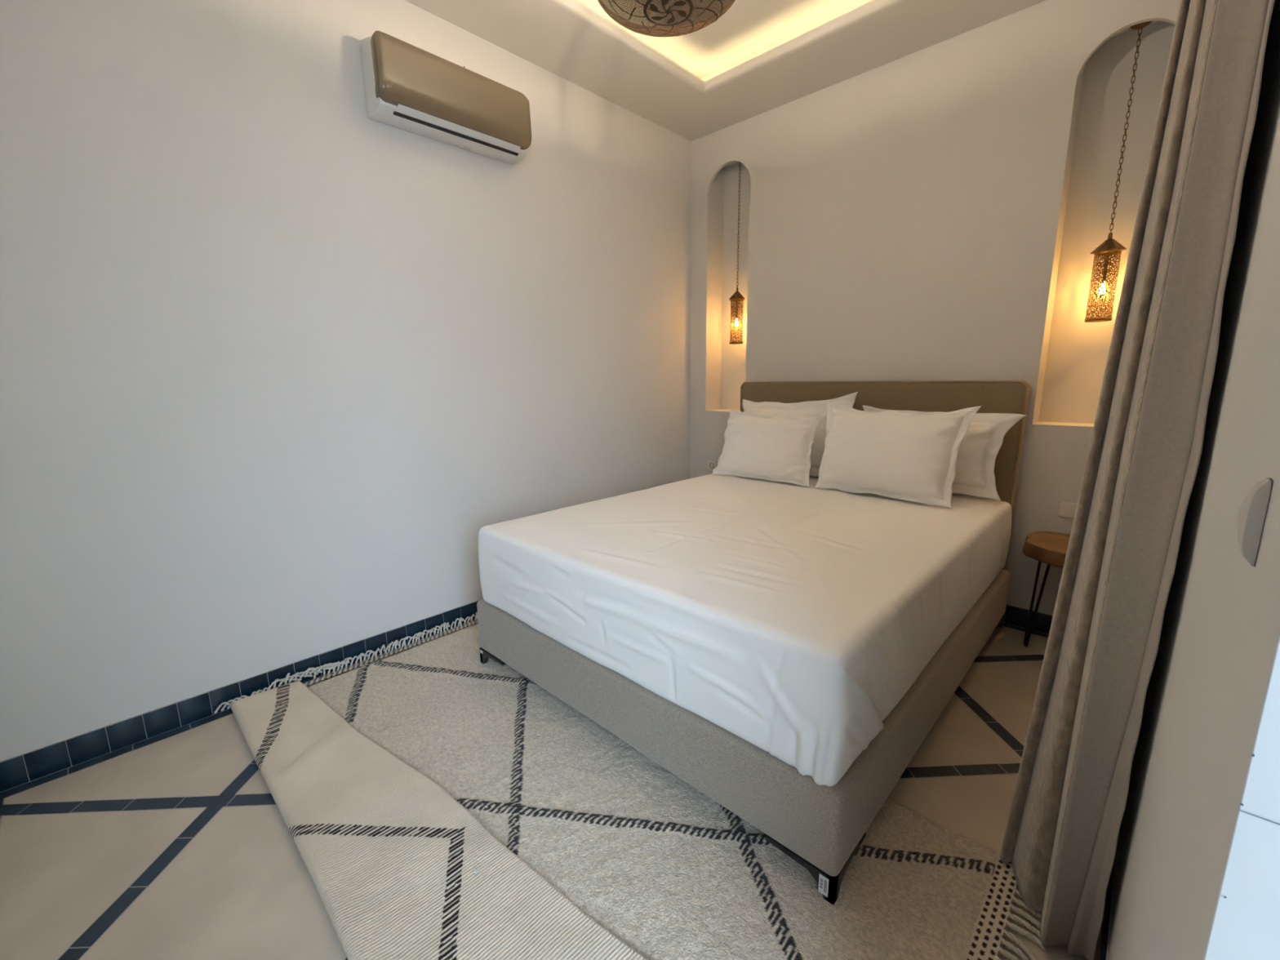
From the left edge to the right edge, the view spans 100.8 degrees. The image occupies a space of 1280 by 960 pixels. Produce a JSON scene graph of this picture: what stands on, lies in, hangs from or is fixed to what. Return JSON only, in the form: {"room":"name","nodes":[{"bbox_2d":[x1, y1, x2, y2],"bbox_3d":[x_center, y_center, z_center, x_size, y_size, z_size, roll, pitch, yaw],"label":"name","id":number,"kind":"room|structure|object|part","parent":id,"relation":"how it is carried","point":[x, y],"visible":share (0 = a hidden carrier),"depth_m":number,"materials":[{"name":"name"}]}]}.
{"room":"bedroom","nodes":[
{"label":"bedroom","id":0,"kind":"room"},
{"bbox_2d":[0,0,691,761],"bbox_3d":[-0.949,-0.865,2.879,0.200,3.330,4.260,10,15,43],"label":"wall","id":1,"kind":"structure","parent":0,"point":[277,356],"depth_m":2.19,"materials":[{"name":"white paint"}]},
{"bbox_2d":[0,598,483,792],"bbox_3d":[-0.888,0.736,3.078,0.009,0.108,3.760,10,15,43],"label":"baseboard","id":2,"kind":"structure","parent":1,"relation":"attached to","point":[17,771],"depth_m":2.10,"materials":[{"name":"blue tile"}]},
{"bbox_2d":[360,31,531,164],"bbox_3d":[-0.879,-1.784,2.494,0.196,0.322,0.752,10,15,43],"label":"air conditioner","id":3,"kind":"object","parent":1,"relation":"attached to","point":[409,87],"visible":1,"depth_m":2.39,"materials":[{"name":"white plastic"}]},
{"bbox_2d":[0,622,1106,959],"bbox_3d":[0.301,0.991,1.968,3.900,0.001,4.360,10,15,43],"label":"floor","id":4,"kind":"structure","parent":0,"point":[242,888],"depth_m":1.57,"materials":[{"name":"tile"}]},
{"bbox_2d":[0,619,1048,959],"bbox_3d":[0.099,0.956,2.158,2.738,0.001,3.752,10,15,43],"label":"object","id":5,"kind":"structure","parent":4,"relation":"in","point":[212,804],"depth_m":1.75,"materials":[{"name":"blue tile"}]},
{"bbox_2d":[213,612,1046,959],"bbox_3d":[-0.319,0.992,1.792,2.621,0.078,1.427,10,15,43],"label":"rug","id":6,"kind":"object","parent":4,"relation":"on","point":[394,779],"visible":0.85,"depth_m":1.51,"materials":[{"name":"beige fabric"}]},
{"bbox_2d":[476,380,1030,904],"bbox_3d":[0.613,0.186,2.594,1.753,1.292,2.196,10,15,43],"label":"bed","id":7,"kind":"object","parent":6,"relation":"on","point":[822,828],"visible":0.41,"depth_m":1.77,"materials":[{"name":"beige fabric"}]},
{"bbox_3d":[-0.623,0.835,2.534,0.200,0.073,0.200,10,15,43],"label":"leg","id":8,"kind":"part","parent":7,"relation":"part of","materials":[{"name":"black plastic"}]},
{"bbox_2d":[477,473,1011,786],"bbox_3d":[0.593,0.336,2.566,1.710,0.397,2.119,10,15,43],"label":"mattress","id":9,"kind":"object","parent":7,"relation":"on","point":[793,620],"visible":0.91,"depth_m":1.79,"materials":[{"name":"white fabric"}]},
{"bbox_2d":[712,408,820,486],"bbox_3d":[0.768,-0.213,3.268,0.678,0.422,0.223,10,15,43],"label":"pillow","id":10,"kind":"object","parent":9,"relation":"on","point":[767,447],"visible":1,"depth_m":3.18,"materials":[{"name":"white fabric"}]},
{"bbox_2d":[742,391,857,476],"bbox_3d":[0.975,-0.301,3.402,0.810,0.534,0.170,10,15,43],"label":"pillow","id":11,"kind":"object","parent":9,"relation":"on","point":[782,410],"visible":0.27,"depth_m":3.28,"materials":[{"name":"white fabric"}]},
{"bbox_2d":[749,408,827,467],"bbox_3d":[0.971,-0.288,3.409,0.670,0.393,0.170,10,15,43],"label":"cushion","id":12,"kind":"object","parent":11,"relation":"on","point":[818,446],"depth_m":3.25,"materials":[{"name":"white fabric"}]},
{"bbox_2d":[814,400,981,508],"bbox_3d":[1.288,-0.157,2.764,0.766,0.490,0.270,10,15,43],"label":"pillow","id":13,"kind":"object","parent":9,"relation":"on","point":[906,456],"visible":1,"depth_m":2.66,"materials":[{"name":"white fabric"}]},
{"bbox_2d":[862,404,1026,501],"bbox_3d":[1.564,-0.160,2.836,0.792,0.453,0.188,10,15,43],"label":"pillow","id":14,"kind":"object","parent":9,"relation":"on","point":[978,451],"visible":0.38,"depth_m":2.66,"materials":[{"name":"white fabric"}]},
{"bbox_2d":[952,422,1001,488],"bbox_3d":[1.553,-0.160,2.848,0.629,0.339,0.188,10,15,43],"label":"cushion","id":15,"kind":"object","parent":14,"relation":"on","point":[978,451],"depth_m":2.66,"materials":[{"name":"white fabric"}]},
{"bbox_3d":[0.490,1.024,1.483,0.200,0.073,0.200,10,15,43],"label":"leg","id":16,"kind":"part","parent":7,"relation":"part of","materials":[{"name":"black plastic"}]},
{"bbox_2d":[819,878,826,893],"bbox_3d":[0.472,1.042,1.362,0.017,0.037,0.001,10,15,43],"label":"label","id":17,"kind":"object","parent":7,"relation":"attached to","point":[823,882],"depth_m":1.36,"materials":[{"name":"grey paper"}]},
{"bbox_3d":[1.349,0.016,3.324,1.667,1.253,0.094,10,15,43],"label":"headboard","id":18,"kind":"part","parent":7,"relation":"part of","materials":[{"name":"fabric"}]},
{"bbox_3d":[1.800,0.748,2.821,0.200,0.073,0.200,10,15,43],"label":"leg","id":19,"kind":"part","parent":7,"relation":"part of","materials":[{"name":"black plastic"}]},
{"bbox_2d":[1022,531,1070,646],"bbox_3d":[2.041,0.577,2.509,0.422,0.560,0.415,10,15,43],"label":"side table","id":20,"kind":"object","parent":4,"relation":"on","point":[1049,548],"visible":0.32,"depth_m":2.52,"materials":[{"name":"brown wood"}]},
{"bbox_3d":[1.945,0.588,2.601,0.047,0.505,0.121,3,12,19],"label":"leg","id":21,"kind":"part","parent":20,"relation":"part of","materials":[{"name":"black metal"}]},
{"bbox_2d":[404,0,1046,141],"bbox_3d":[0.058,-2.079,1.503,2.830,0.150,3.860,10,15,43],"label":"ceiling","id":22,"kind":"structure","parent":0,"point":[760,56],"depth_m":2.81,"materials":[{"name":"paint"}]},
{"bbox_2d":[597,0,735,36],"bbox_3d":[0.087,-1.842,1.647,0.497,0.671,0.497,10,15,43],"label":"ceiling lamp","id":23,"kind":"object","parent":22,"relation":"hanging from","point":[668,29],"visible":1,"depth_m":1.75,"materials":[{"name":"gold metal"}]},
{"bbox_2d":[689,0,1180,615],"bbox_3d":[1.482,-0.813,3.240,2.830,3.030,0.200,10,15,43],"label":"wall","id":24,"kind":"structure","parent":0,"point":[939,211],"depth_m":2.81,"materials":[{"name":"white paint"}]},
{"bbox_2d":[707,460,716,470],"bbox_3d":[0.562,-0.111,4.134,0.078,0.075,0.013,10,15,43],"label":"power socket","id":25,"kind":"object","parent":24,"relation":"attached to","point":[712,465],"visible":0.8,"depth_m":4.13,"materials":[{"name":"white plastic"}]},
{"bbox_2d":[728,161,745,344],"bbox_3d":[0.706,-1.639,3.809,0.130,1.280,0.113,10,15,43],"label":"pendant lantern","id":26,"kind":"object","parent":24,"relation":"hanging from","point":[736,297],"visible":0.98,"depth_m":3.86,"materials":[{"name":"gold metal"}]},
{"bbox_3d":[0.712,-1.172,3.899,0.097,0.303,0.091,10,15,43],"label":"lamp shade","id":27,"kind":"part","parent":26,"relation":"part of","materials":[{"name":"gold metal"}]},
{"bbox_3d":[0.704,-1.805,3.777,0.013,0.852,0.013,-1,11,-1],"label":"chain","id":28,"kind":"part","parent":26,"relation":"part of","materials":[{"name":"gold metal"}]},
{"bbox_2d":[1003,604,1053,634],"bbox_3d":[1.392,0.630,3.478,2.730,0.108,0.009,10,15,43],"label":"baseboard","id":29,"kind":"structure","parent":24,"relation":"attached to","point":[1014,615],"depth_m":2.84,"materials":[{"name":"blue tile"}]},
{"bbox_2d":[1057,501,1077,518],"bbox_3d":[2.170,0.155,2.615,0.160,0.077,0.013,10,15,43],"label":"switch plate","id":30,"kind":"object","parent":24,"relation":"attached to","point":[1066,509],"visible":0.38,"depth_m":2.64,"materials":[{"name":"white plastic"}]},
{"bbox_2d":[1084,21,1151,322],"bbox_3d":[2.188,-1.389,2.417,0.130,1.280,0.113,10,15,43],"label":"pendant lantern","id":31,"kind":"object","parent":24,"relation":"hanging from","point":[1110,246],"visible":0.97,"depth_m":2.47,"materials":[{"name":"gold metal"}]},
{"bbox_3d":[2.194,-0.910,2.510,0.025,0.058,0.025,10,15,43],"label":"bulb","id":32,"kind":"part","parent":31,"relation":"part of","materials":[{"name":"beige glass"}]},
{"bbox_3d":[2.193,-0.922,2.508,0.097,0.303,0.091,10,15,43],"label":"lamp shade","id":33,"kind":"part","parent":31,"relation":"part of","materials":[{"name":"gold metal"}]},
{"bbox_2d":[1102,251,1110,281],"bbox_3d":[2.192,-1.031,2.487,0.013,0.185,0.013,-5,12,-23],"label":"socket","id":34,"kind":"object","parent":31,"relation":"attached to","point":[1106,251],"depth_m":2.49,"materials":[{"name":"gold metal"}]},
{"bbox_3d":[2.186,-1.555,2.385,0.013,0.852,0.013,-1,11,-1],"label":"chain","id":35,"kind":"part","parent":31,"relation":"part of","materials":[{"name":"gold metal"}]},
{"bbox_2d":[1108,0,1279,959],"bbox_3d":[1.570,-0.580,1.239,0.280,3.330,3.056,10,15,43],"label":"wall","id":36,"kind":"structure","parent":0,"point":[1197,877],"depth_m":0.58,"materials":[{"name":"white paint"}]},
{"bbox_2d":[1099,832,1119,959],"bbox_3d":[1.404,1.001,1.559,0.008,0.108,2.813,10,15,43],"label":"baseboard","id":37,"kind":"structure","parent":36,"relation":"attached to","point":[1106,932],"depth_m":1.26,"materials":[{"name":"grey tile"}]},
{"bbox_2d":[1000,0,1275,959],"bbox_3d":[1.094,-0.392,1.152,0.226,2.954,0.819,10,15,43],"label":"curtain","id":38,"kind":"object","parent":36,"relation":"hanging from","point":[1068,806],"visible":1,"depth_m":1.04,"materials":[{"name":"beige fabric"}]},
{"bbox_2d":[1237,477,1273,566],"bbox_3d":[0.527,0.031,0.457,0.011,0.072,0.060,10,15,43],"label":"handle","id":39,"kind":"object","parent":36,"relation":"attached to","point":[1251,513],"visible":1,"depth_m":0.44,"materials":[{"name":"grey plastic"}]}
]}

